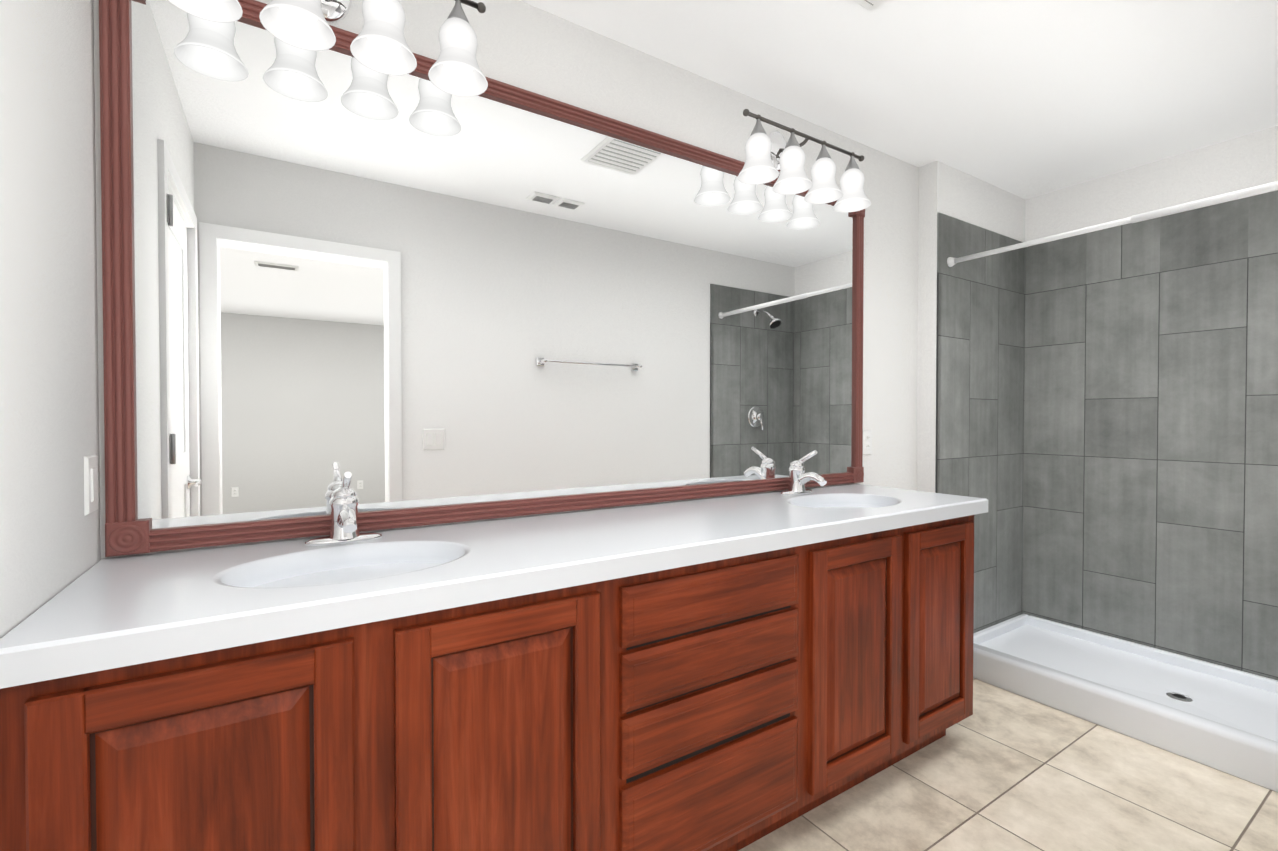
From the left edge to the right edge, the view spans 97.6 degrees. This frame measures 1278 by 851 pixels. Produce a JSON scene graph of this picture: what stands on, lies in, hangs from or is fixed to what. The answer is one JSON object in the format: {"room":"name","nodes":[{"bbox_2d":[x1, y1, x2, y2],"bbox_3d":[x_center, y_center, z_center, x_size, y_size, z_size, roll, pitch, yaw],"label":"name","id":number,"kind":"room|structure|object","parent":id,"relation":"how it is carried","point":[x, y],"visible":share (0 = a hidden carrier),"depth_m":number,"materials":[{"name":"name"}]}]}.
{"room":"bathroom","nodes":[
{"label":"bathroom","id":0,"kind":"room"},
{"bbox_2d":[0,0,100,638],"bbox_3d":[-0.759,-0.024,0.457,0.140,2.440,1.620,0,1,-33],"label":"wall","id":1,"kind":"structure","parent":0,"point":[50,542],"depth_m":0.92,"materials":[{"name":"paint"}]},
{"bbox_2d":[84,454,97,515],"bbox_3d":[-1.090,0.117,1.116,0.009,0.116,0.072,0,1,-33],"label":"light switch","id":2,"kind":"object","parent":1,"relation":"attached to","point":[90,483],"visible":1,"depth_m":1.10,"materials":[{"name":"white plastic"}]},
{"bbox_2d":[93,0,918,559],"bbox_3d":[0.042,-0.045,2.000,3.110,2.440,0.120,0,1,-33],"label":"wall","id":3,"kind":"structure","parent":0,"point":[531,48],"depth_m":2.02,"materials":[{"name":"paint"}]},
{"bbox_2d":[167,0,487,96],"bbox_3d":[-0.700,-1.023,1.318,0.671,0.281,0.207,0,1,-33],"label":"vanity light","id":4,"kind":"object","parent":3,"relation":"attached to","point":[379,44],"visible":1,"depth_m":1.33,"materials":[{"name":"white glass"}]},
{"bbox_2d":[99,0,864,556],"bbox_3d":[-0.054,-0.364,1.841,2.519,1.258,0.031,0,1,-33],"label":"mirror","id":5,"kind":"object","parent":3,"relation":"attached to","point":[413,298],"visible":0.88,"depth_m":1.51,"materials":[{"name":"clear glass"}]},
{"bbox_2d":[738,109,870,212],"bbox_3d":[0.631,-1.034,2.168,0.671,0.281,0.207,0,1,-33],"label":"vanity light","id":6,"kind":"object","parent":3,"relation":"attached to","point":[771,155],"visible":1,"depth_m":2.14,"materials":[{"name":"white glass"}]},
{"bbox_2d":[863,430,871,454],"bbox_3d":[1.046,0.077,2.565,0.072,0.116,0.009,0,1,-33],"label":"outlet","id":7,"kind":"object","parent":3,"relation":"attached to","point":[867,442],"visible":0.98,"depth_m":2.56,"materials":[{"name":"white plastic"}]},
{"bbox_2d":[520,0,1277,199],"bbox_3d":[0.936,-1.289,1.522,4.122,0.060,1.860,0,1,-33],"label":"ceiling","id":8,"kind":"structure","parent":0,"point":[1025,99],"depth_m":1.99,"materials":[{"name":"paint"}]},
{"bbox_2d":[853,0,886,10],"bbox_3d":[0.657,-1.251,1.492,0.300,0.014,0.300,0,1,-33],"label":"fan","id":9,"kind":"object","parent":8,"relation":"attached to","point":[870,5],"visible":1,"depth_m":1.66,"materials":[{"name":"white plastic"}]},
{"bbox_2d":[917,161,1024,492],"bbox_3d":[1.804,-0.060,3.070,1.012,2.440,0.212,0,1,-33],"label":"wall","id":10,"kind":"structure","parent":0,"point":[945,189],"depth_m":2.76,"materials":[{"name":"paint"}]},
{"bbox_2d":[935,212,1025,632],"bbox_3d":[1.814,0.067,2.947,0.888,2.190,0.008,0,1,-33],"label":"wall tile","id":11,"kind":"structure","parent":10,"relation":"attached to","point":[980,364],"depth_m":2.95,"materials":[{"name":"grey tile"}]},
{"bbox_2d":[739,678,1277,850],"bbox_3d":[0.936,1.211,1.556,4.122,0.060,1.860,0,1,-33],"label":"floor","id":12,"kind":"structure","parent":0,"point":[1000,769],"depth_m":1.76,"materials":[{"name":"tile"}]},
{"bbox_2d":[0,450,987,850],"bbox_3d":[0.077,0.640,1.625,2.512,1.080,0.559,0,1,-33],"label":"bathroom vanity","id":13,"kind":"object","parent":12,"relation":"on","point":[726,674],"visible":1,"depth_m":1.14,"materials":[{"name":"brown wood"}]},
{"bbox_2d":[973,614,1277,791],"bbox_3d":[2.229,1.103,2.325,0.868,0.135,1.508,0,1,-33],"label":"shower pan","id":14,"kind":"object","parent":12,"relation":"on","point":[1220,717],"visible":0.94,"depth_m":2.36,"materials":[{"name":"white plastic"}]},
{"bbox_2d":[1025,126,1277,241],"bbox_3d":[2.683,-0.052,2.528,0.112,2.440,1.648,0,1,-33],"label":"wall","id":15,"kind":"structure","parent":0,"point":[1240,163],"depth_m":2.69,"materials":[{"name":"paint"}]},
{"bbox_2d":[1023,190,1277,679],"bbox_3d":[2.600,0.072,2.548,0.008,2.190,1.512,0,1,-33],"label":"wall tile","id":16,"kind":"structure","parent":15,"relation":"attached to","point":[1150,514],"depth_m":2.69,"materials":[{"name":"grey tile"}]},
{"bbox_3d":[2.632,0.085,1.666,0.888,2.190,0.008,0,1,-33],"label":"wall tile","id":17,"kind":"structure","parent":0,"visible":0},
{"bbox_2d":[947,181,1277,266],"bbox_3d":[1.928,-0.792,2.107,0.048,0.047,1.508,0,1,-33],"label":"rail","id":18,"kind":"object","parent":17,"relation":"attached to","point":[1222,198],"visible":1,"depth_m":2.12,"materials":[{"name":"white metal"}]}
]}

